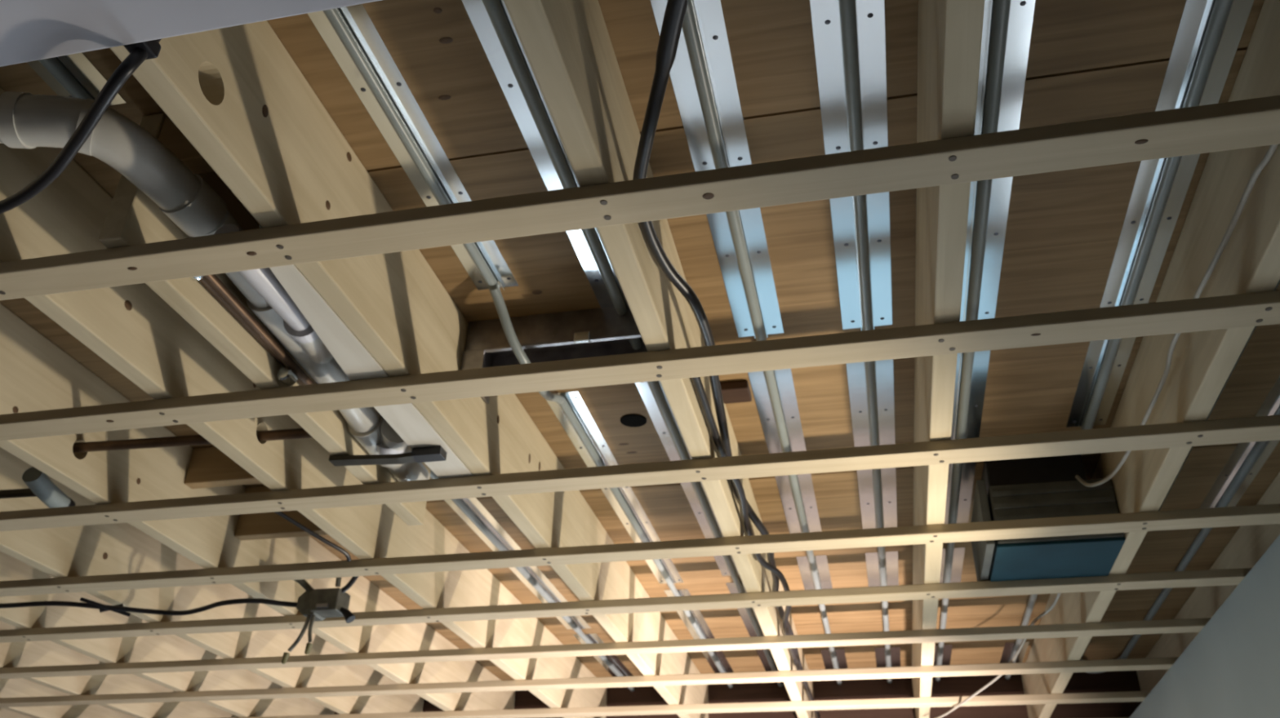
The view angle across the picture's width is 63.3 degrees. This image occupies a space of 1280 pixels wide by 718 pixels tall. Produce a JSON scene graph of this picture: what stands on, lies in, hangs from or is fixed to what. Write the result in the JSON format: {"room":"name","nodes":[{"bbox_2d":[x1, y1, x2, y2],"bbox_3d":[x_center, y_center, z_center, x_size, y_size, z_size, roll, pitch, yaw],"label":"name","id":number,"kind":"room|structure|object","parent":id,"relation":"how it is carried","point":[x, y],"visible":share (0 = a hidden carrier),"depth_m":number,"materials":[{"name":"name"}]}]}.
{"room":"building under construction","nodes":[
{"label":"building under construction","id":0,"kind":"room"},
{"bbox_2d":[0,0,1279,691],"bbox_3d":[-0.956,0.307,2.602,5.378,0.020,4.503,-5,-32,11],"label":"ceiling","id":1,"kind":"structure","parent":0,"point":[1064,228],"depth_m":1.75,"materials":[{"name":"brown wood"}]},
{"bbox_2d":[26,60,72,97],"bbox_3d":[-0.804,-0.384,1.416,0.018,0.008,0.068,-5,-32,11],"label":"plate","id":2,"kind":"object","parent":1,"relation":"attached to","point":[36,65],"depth_m":1.42,"materials":[{"name":"metal"}]},
{"bbox_2d":[0,678,135,717],"bbox_3d":[-2.732,0.338,2.489,0.037,0.222,5.239,-5,-32,11],"label":"joist","id":3,"kind":"object","parent":1,"relation":"attached to","point":[13,687],"visible":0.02,"depth_m":4.03,"materials":[{"name":"brown wood"}]},
{"bbox_2d":[55,52,106,99],"bbox_3d":[-0.748,-0.387,1.409,0.042,0.008,0.078,-5,-32,11],"label":"plate","id":4,"kind":"object","parent":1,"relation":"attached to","point":[86,73],"depth_m":1.41,"materials":[{"name":"metal"}]},
{"bbox_2d":[0,621,239,717],"bbox_3d":[-2.326,0.299,2.408,0.037,0.222,5.239,-5,-32,11],"label":"joist","id":5,"kind":"object","parent":1,"relation":"attached to","point":[42,653],"visible":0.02,"depth_m":3.72,"materials":[{"name":"brown wood"}]},
{"bbox_2d":[190,274,315,386],"bbox_3d":[-0.590,-0.019,1.639,0.034,0.044,0.416,-5,-32,11],"label":"copper pipe","id":6,"kind":"object","parent":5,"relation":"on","point":[291,372],"visible":0.68,"depth_m":1.61,"materials":[{"name":"metal"}]},
{"bbox_2d":[0,568,1252,643],"bbox_3d":[-1.055,0.724,2.828,4.986,0.021,0.058,-5,-32,11],"label":"strip","id":7,"kind":"object","parent":5,"relation":"attached to","point":[1226,576],"visible":0.98,"depth_m":2.59,"materials":[{"name":"brown wood"}]},
{"bbox_2d":[0,95,1279,300],"bbox_3d":[-1.273,-0.069,1.513,5.224,0.022,0.058,-5,-32,11],"label":"strip","id":8,"kind":"object","parent":5,"relation":"attached to","point":[1251,122],"visible":1,"depth_m":1.24,"materials":[{"name":"brown wood"}]},
{"bbox_2d":[0,290,1279,440],"bbox_3d":[-1.188,0.128,1.838,5.224,0.022,0.058,-5,-32,11],"label":"strip","id":9,"kind":"object","parent":5,"relation":"attached to","point":[1259,308],"visible":1,"depth_m":1.57,"materials":[{"name":"brown wood"}]},
{"bbox_2d":[0,551,333,717],"bbox_3d":[-1.920,0.260,2.326,0.038,0.222,5.239,-5,-32,11],"label":"joist","id":10,"kind":"object","parent":1,"relation":"attached to","point":[164,647],"visible":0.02,"depth_m":3.38,"materials":[{"name":"brown wood"}]},
{"bbox_2d":[0,0,381,66],"bbox_3d":[-1.531,-0.544,0.698,2.520,0.012,1.234,-5,-32,11],"label":"wall","id":11,"kind":"structure","parent":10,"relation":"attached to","point":[31,30],"depth_m":1.00,"materials":[{"name":"paint"}]},
{"bbox_2d":[0,38,161,213],"bbox_3d":[-1.025,-0.176,1.296,1.213,0.092,0.113,-12,-33,21],"label":"electrical cable","id":12,"kind":"object","parent":11,"relation":"attached to","point":[139,52],"visible":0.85,"depth_m":1.07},
{"bbox_2d":[0,447,423,715],"bbox_3d":[-1.516,0.221,2.245,0.038,0.222,5.239,-5,-32,11],"label":"joist","id":13,"kind":"object","parent":1,"relation":"attached to","point":[114,548],"visible":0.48,"depth_m":2.91,"materials":[{"name":"brown wood"}]},
{"bbox_2d":[0,466,75,508],"bbox_3d":[-1.366,0.296,2.260,0.233,0.068,0.136,-5,-32,11],"label":"pipe stub","id":14,"kind":"object","parent":13,"relation":"attached to","point":[40,486],"visible":0.8,"depth_m":2.23,"materials":[{"name":"metal"}]},
{"bbox_2d":[0,597,297,617],"bbox_3d":[-1.324,0.641,2.685,0.969,0.036,0.086,-4,-31,9],"label":"electrical cable","id":15,"kind":"object","parent":13,"relation":"attached to","point":[120,609],"visible":0.98,"depth_m":2.68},
{"bbox_2d":[281,576,359,664],"bbox_3d":[-0.776,0.624,2.568,0.219,0.261,0.087,-5,-32,11],"label":"junction box","id":16,"kind":"object","parent":15,"relation":"hanging from","point":[315,605],"visible":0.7,"depth_m":2.56,"materials":[{"name":"metal"}]},
{"bbox_2d":[0,303,515,711],"bbox_3d":[-1.114,0.182,2.164,0.038,0.222,5.239,-5,-32,11],"label":"joist","id":17,"kind":"object","parent":1,"relation":"attached to","point":[36,375],"visible":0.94,"depth_m":2.34,"materials":[{"name":"brown wood"}]},
{"bbox_2d":[0,657,1178,707],"bbox_3d":[-0.892,1.104,3.458,4.986,0.020,0.058,-5,-32,11],"label":"strip","id":18,"kind":"object","parent":17,"relation":"attached to","point":[1153,664],"visible":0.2,"depth_m":3.27,"materials":[{"name":"brown wood"}]},
{"bbox_2d":[0,617,1211,679],"bbox_3d":[-0.973,0.914,3.144,4.986,0.020,0.058,-5,-32,11],"label":"strip","id":19,"kind":"object","parent":17,"relation":"attached to","point":[1189,625],"visible":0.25,"depth_m":2.93,"materials":[{"name":"brown wood"}]},
{"bbox_2d":[0,414,1279,531],"bbox_3d":[-1.105,0.323,2.160,5.224,0.021,0.058,-5,-32,11],"label":"strip","id":20,"kind":"object","parent":17,"relation":"attached to","point":[1259,428],"visible":1,"depth_m":1.91,"materials":[{"name":"brown wood"}]},
{"bbox_2d":[0,503,1279,596],"bbox_3d":[-1.136,0.533,2.514,4.986,0.021,0.058,-5,-32,11],"label":"strip","id":21,"kind":"object","parent":17,"relation":"attached to","point":[1267,514],"visible":1,"depth_m":2.25,"materials":[{"name":"brown wood"}]},
{"bbox_2d":[228,691,1151,717],"bbox_3d":[-0.804,1.308,3.796,4.986,0.020,0.058,-5,-32,11],"label":"strip","id":22,"kind":"object","parent":17,"relation":"attached to","point":[1131,696],"visible":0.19,"depth_m":3.53,"materials":[{"name":"brown wood"}]},
{"bbox_2d":[936,593,1061,717],"bbox_3d":[1.062,0.877,3.062,0.096,0.115,1.364,2,-31,-1],"label":"cable","id":23,"kind":"object","parent":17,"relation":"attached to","point":[1058,595],"visible":0.74,"depth_m":3.03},
{"bbox_2d":[98,113,431,525],"bbox_3d":[-0.585,0.004,1.844,0.035,0.222,1.017,-5,-32,11],"label":"joist","id":24,"kind":"object","parent":1,"relation":"attached to","point":[133,218],"visible":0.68,"depth_m":1.58,"materials":[{"name":"brown wood"}]},
{"bbox_2d":[328,445,446,466],"bbox_3d":[-0.464,0.181,1.902,0.220,0.017,0.030,-5,-32,11],"label":"hanger","id":25,"kind":"object","parent":24,"relation":"attached to","point":[428,454],"visible":1,"depth_m":1.89,"materials":[{"name":"metal"}]},
{"bbox_2d":[0,91,429,481],"bbox_3d":[-0.585,-0.050,1.651,0.256,0.110,1.117,-12,-33,21],"label":"drain pipe","id":26,"kind":"object","parent":25,"relation":"hanging from","point":[28,120],"visible":0.59,"depth_m":1.36,"materials":[{"name":"plastic"}]},
{"bbox_2d":[213,224,310,331],"bbox_3d":[-0.535,-0.112,1.485,0.039,0.042,0.217,-5,-31,10],"label":"vent pipe","id":27,"kind":"object","parent":26,"relation":"attached to","point":[263,281],"visible":0.48,"depth_m":1.49,"materials":[{"name":"metal"}]},
{"bbox_2d":[0,87,607,717],"bbox_3d":[-0.723,0.145,2.086,0.038,0.222,5.239,-5,-32,11],"label":"joist","id":28,"kind":"object","parent":1,"relation":"attached to","point":[131,328],"visible":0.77,"depth_m":1.86,"materials":[{"name":"brown wood"}]},
{"bbox_2d":[72,428,312,453],"bbox_3d":[-0.863,0.158,2.016,0.576,0.034,0.020,-5,-32,11],"label":"copper pipe","id":29,"kind":"object","parent":28,"relation":"attached to","point":[295,433],"visible":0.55,"depth_m":2.02,"materials":[{"name":"metal"}]},
{"bbox_2d":[184,446,262,488],"bbox_3d":[-0.862,0.238,2.374,0.363,0.090,0.032,-5,-32,11],"label":"board","id":30,"kind":"object","parent":28,"relation":"attached to","point":[209,467],"visible":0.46,"depth_m":2.37,"materials":[{"name":"brown wood"}]},
{"bbox_2d":[234,486,328,540],"bbox_3d":[-0.813,0.369,2.553,0.363,0.130,0.032,-5,-32,11],"label":"board","id":31,"kind":"object","parent":28,"relation":"attached to","point":[263,526],"visible":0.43,"depth_m":2.54,"materials":[{"name":"brown wood"}]},
{"bbox_2d":[306,10,439,206],"bbox_3d":[-0.367,-0.342,1.469,0.021,0.008,0.388,-5,-32,11],"label":"plate","id":32,"kind":"object","parent":1,"relation":"attached to","point":[319,19],"depth_m":1.45,"materials":[{"name":"metal"}]},
{"bbox_2d":[337,4,471,203],"bbox_3d":[-0.320,-0.346,1.459,0.033,0.008,0.388,-5,-32,11],"label":"plate","id":33,"kind":"object","parent":1,"relation":"attached to","point":[361,24],"depth_m":1.44,"materials":[{"name":"metal"}]},
{"bbox_2d":[109,20,708,717],"bbox_3d":[-0.307,0.105,2.002,0.038,0.222,5.239,-5,-32,11],"label":"joist","id":34,"kind":"object","parent":1,"relation":"attached to","point":[236,94],"visible":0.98,"depth_m":1.53,"materials":[{"name":"brown wood"}]},
{"bbox_2d":[157,115,214,173],"bbox_3d":[-0.577,-0.309,1.445,0.192,0.094,0.032,-5,-32,11],"label":"board","id":35,"kind":"object","parent":34,"relation":"attached to","point":[170,136],"visible":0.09,"depth_m":1.43,"materials":[{"name":"brown wood"}]},
{"bbox_2d":[258,224,473,478],"bbox_3d":[-0.428,0.040,1.710,0.070,0.028,0.872,-5,-32,11],"label":"board","id":36,"kind":"object","parent":34,"relation":"attached to","point":[356,362],"visible":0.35,"depth_m":1.62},
{"bbox_2d":[460,305,647,404],"bbox_3d":[-0.122,-0.007,1.905,0.380,0.122,0.144,-5,-32,11],"label":"boot","id":37,"kind":"object","parent":34,"relation":"attached to","point":[602,331],"visible":0.53,"depth_m":1.89,"materials":[{"name":"metal"}]},
{"bbox_2d":[450,244,488,290],"bbox_3d":[-0.288,-0.159,1.771,0.021,0.008,0.132,-5,-32,11],"label":"plate","id":38,"kind":"object","parent":1,"relation":"attached to","point":[460,250],"depth_m":1.78,"materials":[{"name":"metal"}]},
{"bbox_2d":[444,499,498,551],"bbox_3d":[-0.448,0.448,2.791,0.018,0.008,0.374,-5,-32,11],"label":"plate","id":39,"kind":"object","parent":1,"relation":"attached to","point":[450,502],"depth_m":2.79,"materials":[{"name":"metal"}]},
{"bbox_2d":[38,57,634,692],"bbox_3d":[-0.463,0.358,2.627,0.020,0.020,3.992,-5,-32,11],"label":"tube","id":40,"kind":"object","parent":39,"relation":"attached to","point":[53,65],"visible":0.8,"depth_m":2.71,"materials":[{"name":"plastic"}]},
{"bbox_2d":[461,497,522,551],"bbox_3d":[-0.393,0.442,2.780,0.042,0.008,0.374,-5,-32,11],"label":"plate","id":41,"kind":"object","parent":1,"relation":"attached to","point":[488,521],"depth_m":2.78,"materials":[{"name":"metal"}]},
{"bbox_2d":[475,240,519,290],"bbox_3d":[-0.241,-0.161,1.765,0.034,0.008,0.140,-5,-32,11],"label":"plate","id":42,"kind":"object","parent":1,"relation":"attached to","point":[489,250],"depth_m":1.77,"materials":[{"name":"metal"}]},
{"bbox_2d":[462,0,563,191],"bbox_3d":[-0.169,-0.355,1.438,0.025,0.008,0.368,-5,-32,11],"label":"plate","id":43,"kind":"object","parent":1,"relation":"attached to","point":[480,20],"depth_m":1.42,"materials":[{"name":"metal"}]},
{"bbox_2d":[498,0,579,186],"bbox_3d":[-0.133,-0.357,1.434,0.005,0.008,0.358,-5,-32,11],"label":"plate","id":44,"kind":"object","parent":1,"relation":"attached to","point":[502,2],"depth_m":1.41,"materials":[{"name":"metal"}]},
{"bbox_2d":[524,566,568,602],"bbox_3d":[-0.286,0.692,3.192,0.041,0.008,0.337,-5,-32,11],"label":"plate","id":45,"kind":"object","parent":1,"relation":"attached to","point":[534,571],"depth_m":3.20,"materials":[{"name":"metal"}]},
{"bbox_2d":[546,400,596,467],"bbox_3d":[-0.149,0.166,2.309,0.022,0.008,0.335,-5,-32,11],"label":"plate","id":46,"kind":"object","parent":1,"relation":"attached to","point":[556,408],"depth_m":2.31,"materials":[{"name":"metal"}]},
{"bbox_2d":[323,8,733,688],"bbox_3d":[-0.065,0.325,2.473,0.042,0.106,4.112,-5,-32,11],"label":"tube","id":47,"kind":"object","parent":46,"relation":"attached to","point":[335,17],"visible":0.73,"depth_m":1.72,"materials":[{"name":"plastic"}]},
{"bbox_2d":[556,391,618,466],"bbox_3d":[-0.110,0.156,2.290,0.044,0.008,0.362,-5,-32,11],"label":"plate","id":48,"kind":"object","parent":1,"relation":"attached to","point":[575,401],"depth_m":2.28,"materials":[{"name":"metal"}]},
{"bbox_2d":[566,229,614,307],"bbox_3d":[-0.082,-0.154,1.772,0.025,0.008,0.227,-5,-32,11],"label":"plate","id":49,"kind":"object","parent":1,"relation":"attached to","point":[579,242],"depth_m":1.77,"materials":[{"name":"metal"}]},
{"bbox_2d":[481,0,782,687],"bbox_3d":[0.149,0.337,2.568,0.020,0.020,3.848,-5,-32,11],"label":"tube","id":50,"kind":"object","parent":49,"relation":"attached to","point":[494,9],"visible":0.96,"depth_m":1.66,"materials":[{"name":"plastic"}]},
{"bbox_2d":[600,488,641,542],"bbox_3d":[-0.045,0.409,2.709,0.021,0.008,0.372,-5,-32,11],"label":"plate","id":51,"kind":"object","parent":1,"relation":"attached to","point":[607,492],"depth_m":2.71,"materials":[{"name":"metal"}]},
{"bbox_2d":[617,486,660,542],"bbox_3d":[0.001,0.405,2.701,0.034,0.008,0.374,-5,-32,11],"label":"plate","id":52,"kind":"object","parent":1,"relation":"attached to","point":[628,494],"depth_m":2.70,"materials":[{"name":"metal"}]},
{"bbox_2d":[635,382,680,461],"bbox_3d":[0.042,0.138,2.254,0.025,0.008,0.373,-5,-32,11],"label":"plate","id":53,"kind":"object","parent":1,"relation":"attached to","point":[650,402],"depth_m":2.25,"materials":[{"name":"metal"}]},
{"bbox_2d":[503,0,814,717],"bbox_3d":[0.105,0.065,1.920,0.037,0.222,5.239,-5,-32,11],"label":"joist","id":54,"kind":"object","parent":1,"relation":"attached to","point":[567,46],"visible":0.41,"depth_m":1.37,"materials":[{"name":"brown wood"}]},
{"bbox_2d":[632,0,820,717],"bbox_3d":[0.302,0.465,2.478,0.167,0.022,3.576,-4,-31,9],"label":"electrical cable","id":55,"kind":"object","parent":54,"relation":"attached to","point":[675,11],"visible":0.67,"depth_m":1.41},
{"bbox_2d":[691,377,800,671],"bbox_3d":[0.314,0.500,2.484,0.059,0.025,1.928,-5,-32,11],"label":"electrical cable","id":56,"kind":"object","parent":54,"relation":"attached to","point":[697,382],"visible":0.72,"depth_m":2.11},
{"bbox_2d":[669,26,715,171],"bbox_3d":[0.068,-0.353,1.432,0.031,0.008,0.272,-5,-32,11],"label":"plate","id":57,"kind":"object","parent":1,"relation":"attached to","point":[682,75],"depth_m":1.44,"materials":[{"name":"metal"}]},
{"bbox_2d":[680,482,714,538],"bbox_3d":[0.150,0.390,2.671,0.025,0.008,0.374,-5,-32,11],"label":"plate","id":58,"kind":"object","parent":1,"relation":"attached to","point":[687,487],"depth_m":2.67,"materials":[{"name":"metal"}]},
{"bbox_2d":[692,0,751,167],"bbox_3d":[0.115,-0.368,1.406,0.034,0.008,0.311,-5,-32,11],"label":"plate","id":59,"kind":"object","parent":1,"relation":"attached to","point":[713,33],"depth_m":1.40,"materials":[{"name":"metal"}]},
{"bbox_2d":[706,212,755,338],"bbox_3d":[0.161,-0.137,1.790,0.031,0.008,0.380,-5,-32,11],"label":"plate","id":60,"kind":"object","parent":1,"relation":"attached to","point":[718,222],"depth_m":1.77,"materials":[{"name":"metal"}]},
{"bbox_2d":[720,380,751,404],"bbox_3d":[0.195,0.068,2.118,0.058,0.018,0.060,-5,-32,11],"label":"hole","id":61,"kind":"object","parent":1,"relation":"attached to","point":[737,392],"visible":0.84,"depth_m":2.10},
{"bbox_2d":[738,207,783,337],"bbox_3d":[0.211,-0.142,1.779,0.034,0.008,0.378,-5,-32,11],"label":"plate","id":62,"kind":"object","parent":1,"relation":"attached to","point":[751,220],"depth_m":1.76,"materials":[{"name":"metal"}]},
{"bbox_2d":[682,0,841,685],"bbox_3d":[0.374,0.308,2.510,0.020,0.020,3.876,-5,-32,11],"label":"tube","id":63,"kind":"object","parent":62,"relation":"attached to","point":[690,26],"visible":0.88,"depth_m":1.69,"materials":[{"name":"metal"}]},
{"bbox_2d":[747,371,782,453],"bbox_3d":[0.269,0.116,2.208,0.031,0.008,0.374,-5,-32,11],"label":"plate","id":64,"kind":"object","parent":1,"relation":"attached to","point":[757,380],"depth_m":2.20,"materials":[{"name":"metal"}]},
{"bbox_2d":[775,475,801,533],"bbox_3d":[0.377,0.369,2.625,0.031,0.008,0.374,-5,-32,11],"label":"plate","id":65,"kind":"object","parent":1,"relation":"attached to","point":[784,490],"depth_m":2.62,"materials":[{"name":"metal"}]},
{"bbox_2d":[773,368,806,452],"bbox_3d":[0.320,0.111,2.198,0.034,0.008,0.373,-5,-32,11],"label":"plate","id":66,"kind":"object","parent":1,"relation":"attached to","point":[786,390],"depth_m":2.19,"materials":[{"name":"metal"}]},
{"bbox_2d":[796,473,822,532],"bbox_3d":[0.428,0.364,2.615,0.034,0.008,0.373,-5,-32,11],"label":"plate","id":67,"kind":"object","parent":1,"relation":"attached to","point":[805,481],"depth_m":2.62,"materials":[{"name":"metal"}]},
{"bbox_2d":[795,555,832,590],"bbox_3d":[0.525,0.655,3.097,0.085,0.008,0.368,-5,-32,11],"label":"plate","id":68,"kind":"object","parent":1,"relation":"attached to","point":[821,562],"visible":0.55,"depth_m":3.06,"materials":[{"name":"metal"}]},
{"bbox_2d":[809,0,849,154],"bbox_3d":[0.256,-0.374,1.390,0.035,0.008,0.282,-5,-32,11],"label":"plate","id":69,"kind":"object","parent":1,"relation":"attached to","point":[826,25],"depth_m":1.38,"materials":[{"name":"metal"}]},
{"bbox_2d":[829,195,862,330],"bbox_3d":[0.351,-0.153,1.755,0.035,0.008,0.387,-5,-32,11],"label":"plate","id":70,"kind":"object","parent":1,"relation":"attached to","point":[842,215],"depth_m":1.74,"materials":[{"name":"metal"}]},
{"bbox_2d":[846,362,870,447],"bbox_3d":[0.458,0.098,2.170,0.035,0.008,0.373,-5,-32,11],"label":"plate","id":71,"kind":"object","parent":1,"relation":"attached to","point":[856,378],"depth_m":2.16,"materials":[{"name":"metal"}]},
{"bbox_2d":[857,469,875,528],"bbox_3d":[0.566,0.350,2.587,0.035,0.008,0.373,-5,-32,11],"label":"plate","id":72,"kind":"object","parent":1,"relation":"attached to","point":[865,483],"depth_m":2.59,"materials":[{"name":"metal"}]},
{"bbox_2d":[855,0,888,149],"bbox_3d":[0.310,-0.376,1.384,0.034,0.008,0.271,-5,-32,11],"label":"plate","id":73,"kind":"object","parent":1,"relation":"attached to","point":[870,14],"depth_m":1.38,"materials":[{"name":"metal"}]},
{"bbox_2d":[866,191,892,329],"bbox_3d":[0.404,-0.158,1.745,0.034,0.008,0.389,-5,-32,11],"label":"plate","id":74,"kind":"object","parent":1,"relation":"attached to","point":[877,204],"depth_m":1.73,"materials":[{"name":"metal"}]},
{"bbox_2d":[839,0,892,684],"bbox_3d":[0.565,0.290,2.472,0.020,0.020,3.876,-5,-32,11],"label":"tube","id":75,"kind":"object","parent":74,"relation":"attached to","point":[847,7],"visible":0.92,"depth_m":1.67,"materials":[{"name":"metal"}]},
{"bbox_2d":[865,551,898,586],"bbox_3d":[0.716,0.636,3.059,0.090,0.008,0.368,-5,-32,11],"label":"plate","id":76,"kind":"object","parent":1,"relation":"attached to","point":[891,557],"visible":0.57,"depth_m":3.02,"materials":[{"name":"metal"}]},
{"bbox_2d":[875,359,895,445],"bbox_3d":[0.511,0.093,2.160,0.034,0.008,0.374,-5,-32,11],"label":"plate","id":77,"kind":"object","parent":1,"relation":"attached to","point":[883,368],"depth_m":2.15,"materials":[{"name":"metal"}]},
{"bbox_2d":[874,646,900,667],"bbox_3d":[0.921,1.115,3.851,0.090,0.008,0.312,-5,-32,11],"label":"plate","id":78,"kind":"object","parent":1,"relation":"attached to","point":[879,651],"visible":0.55,"depth_m":3.83,"materials":[{"name":"metal"}]},
{"bbox_2d":[880,467,897,528],"bbox_3d":[0.619,0.345,2.577,0.034,0.008,0.374,-5,-32,11],"label":"plate","id":79,"kind":"object","parent":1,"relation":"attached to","point":[888,476],"depth_m":2.57,"materials":[{"name":"metal"}]},
{"bbox_2d":[911,0,984,717],"bbox_3d":[0.518,0.026,1.837,0.037,0.222,5.239,-5,-32,11],"label":"joist","id":80,"kind":"object","parent":1,"relation":"attached to","point":[949,34],"visible":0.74,"depth_m":1.41,"materials":[{"name":"brown wood"}]},
{"bbox_2d":[939,546,964,583],"bbox_3d":[0.896,0.619,3.023,0.082,0.008,0.368,-5,-32,11],"label":"plate","id":81,"kind":"object","parent":1,"relation":"attached to","point":[958,553],"visible":0.38,"depth_m":2.98,"materials":[{"name":"metal"}]},
{"bbox_2d":[951,352,963,439],"bbox_3d":[0.650,0.080,2.132,0.011,0.008,0.373,-5,-32,11],"label":"plate","id":82,"kind":"object","parent":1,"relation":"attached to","point":[960,356],"depth_m":2.12,"materials":[{"name":"metal"}]},
{"bbox_2d":[956,462,976,523],"bbox_3d":[0.797,0.328,2.541,0.029,0.008,0.374,-5,-32,11],"label":"plate","id":83,"kind":"object","parent":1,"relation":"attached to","point":[967,472],"depth_m":2.54,"materials":[{"name":"metal"}]},
{"bbox_2d":[960,181,978,321],"bbox_3d":[0.543,-0.171,1.718,0.011,0.008,0.390,-5,-32,11],"label":"plate","id":84,"kind":"object","parent":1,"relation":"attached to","point":[974,184],"depth_m":1.70,"materials":[{"name":"metal"}]},
{"bbox_2d":[935,0,1010,682],"bbox_3d":[0.747,0.278,2.444,0.020,0.020,3.856,-5,-32,11],"label":"tube","id":85,"kind":"object","parent":84,"relation":"attached to","point":[1001,7],"visible":0.88,"depth_m":1.67,"materials":[{"name":"metal"}]},
{"bbox_2d":[964,350,990,439],"bbox_3d":[0.689,0.076,2.124,0.029,0.008,0.373,-5,-32,11],"label":"plate","id":86,"kind":"object","parent":1,"relation":"attached to","point":[980,373],"depth_m":2.12,"materials":[{"name":"metal"}]},
{"bbox_2d":[974,0,994,134],"bbox_3d":[0.453,-0.382,1.369,0.011,0.008,0.240,-5,-32,11],"label":"plate","id":87,"kind":"object","parent":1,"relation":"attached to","point":[988,4],"depth_m":1.36,"materials":[{"name":"metal"}]},
{"bbox_2d":[977,176,1013,319],"bbox_3d":[0.582,-0.174,1.710,0.029,0.008,0.390,-5,-32,11],"label":"plate","id":88,"kind":"object","parent":1,"relation":"attached to","point":[1001,188],"depth_m":1.69,"materials":[{"name":"metal"}]},
{"bbox_2d":[996,0,1035,132],"bbox_3d":[0.492,-0.384,1.364,0.029,0.008,0.234,-5,-32,11],"label":"plate","id":89,"kind":"object","parent":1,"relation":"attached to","point":[1019,33],"depth_m":1.36,"materials":[{"name":"metal"}]},
{"bbox_2d":[1066,339,1109,429],"bbox_3d":[0.893,0.055,2.081,0.034,0.008,0.368,-5,-32,11],"label":"plate","id":90,"kind":"object","parent":1,"relation":"attached to","point":[1096,350],"depth_m":2.07,"materials":[{"name":"metal"}]},
{"bbox_2d":[1093,337,1136,425],"bbox_3d":[0.941,0.047,2.066,0.024,0.008,0.356,-5,-32,11],"label":"plate","id":91,"kind":"object","parent":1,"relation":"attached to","point":[1126,346],"depth_m":2.06,"materials":[{"name":"metal"}]},
{"bbox_2d":[1099,158,1165,307],"bbox_3d":[0.786,-0.194,1.669,0.034,0.008,0.390,-5,-32,11],"label":"plate","id":92,"kind":"object","parent":1,"relation":"attached to","point":[1149,171],"depth_m":1.65,"materials":[{"name":"metal"}]},
{"bbox_2d":[1021,0,1279,717],"bbox_3d":[0.920,-0.013,1.756,0.037,0.222,5.239,-5,-32,11],"label":"joist","id":93,"kind":"object","parent":1,"relation":"attached to","point":[1203,362],"visible":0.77,"depth_m":1.63,"materials":[{"name":"brown wood"}]},
{"bbox_2d":[970,454,1125,582],"bbox_3d":[0.922,0.376,2.401,0.281,0.224,0.322,-5,-32,11],"label":"box","id":94,"kind":"object","parent":93,"relation":"attached to","point":[1039,487],"visible":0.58,"depth_m":2.29,"materials":[{"name":"metal"}]},
{"bbox_2d":[1075,144,1278,487],"bbox_3d":[0.835,-0.091,1.607,0.034,0.093,1.516,-4,-31,9],"label":"cable","id":95,"kind":"object","parent":93,"relation":"hanging from","point":[1272,148],"visible":0.86,"depth_m":1.48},
{"bbox_2d":[1133,153,1199,304],"bbox_3d":[0.836,-0.199,1.659,0.024,0.008,0.390,-5,-32,11],"label":"plate","id":96,"kind":"object","parent":1,"relation":"attached to","point":[1188,163],"depth_m":1.64,"materials":[{"name":"metal"}]},
{"bbox_2d":[1081,0,1233,430],"bbox_3d":[0.773,-0.280,1.511,0.020,0.020,1.776,-5,-32,11],"label":"tube","id":97,"kind":"object","parent":96,"relation":"attached to","point":[1220,11],"visible":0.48,"depth_m":1.56,"materials":[{"name":"metal"}]},
{"bbox_2d":[1080,407,1279,673],"bbox_3d":[1.399,0.461,2.706,0.164,0.040,2.712,-5,-32,11],"label":"tube","id":98,"kind":"object","parent":1,"relation":"attached to","point":[1260,446],"visible":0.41,"depth_m":2.71,"materials":[{"name":"metal"}]},
{"bbox_2d":[1154,0,1214,111],"bbox_3d":[0.701,-0.393,1.341,0.034,0.008,0.192,-5,-32,11],"label":"plate","id":99,"kind":"object","parent":1,"relation":"attached to","point":[1193,25],"depth_m":1.34,"materials":[{"name":"metal"}]},
{"bbox_2d":[1136,472,1279,691],"bbox_3d":[1.325,-0.052,1.675,0.037,0.222,5.239,-5,-32,11],"label":"joist","id":100,"kind":"object","parent":1,"relation":"attached to","point":[1249,544],"visible":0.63,"depth_m":2.90,"materials":[{"name":"brown wood"}]},
{"bbox_2d":[1198,0,1253,106],"bbox_3d":[0.752,-0.395,1.336,0.024,0.008,0.180,-5,-32,11],"label":"plate","id":101,"kind":"object","parent":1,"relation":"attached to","point":[1240,10],"depth_m":1.34,"materials":[{"name":"metal"}]},
{"bbox_2d":[1199,441,1257,508],"bbox_3d":[1.369,0.273,2.426,0.038,0.008,0.374,-5,-32,11],"label":"plate","id":102,"kind":"object","parent":1,"relation":"attached to","point":[1242,451],"depth_m":2.42,"materials":[{"name":"metal"}]},
{"bbox_2d":[1226,440,1279,506],"bbox_3d":[1.422,0.268,2.415,0.020,0.008,0.372,-5,-32,11],"label":"plate","id":103,"kind":"object","parent":1,"relation":"attached to","point":[1272,445],"depth_m":2.41,"materials":[{"name":"metal"}]},
{"bbox_2d":[1254,375,1279,417],"bbox_3d":[1.282,0.071,2.093,0.038,0.008,0.174,-5,-32,11],"label":"plate","id":104,"kind":"object","parent":1,"relation":"attached to","point":[1270,405],"depth_m":2.13,"materials":[{"name":"metal"}]},
{"bbox_2d":[1128,534,1279,717],"bbox_3d":[1.328,1.302,1.536,0.112,2.199,4.136,-5,-32,11],"label":"wall","id":105,"kind":"structure","parent":0,"point":[1231,668],"depth_m":2.42,"materials":[{"name":"grey paint"}]},
{"bbox_3d":[-0.464,2.586,3.755,5.458,2.200,0.096,-5,-32,11],"label":"wall","id":106,"kind":"structure","parent":0,"visible":0},
{"bbox_2d":[333,671,1142,717],"bbox_3d":[-0.488,1.518,4.353,5.378,0.241,0.037,-5,-32,11],"label":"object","id":107,"kind":"structure","parent":106,"relation":"attached to","point":[1120,681],"depth_m":4.06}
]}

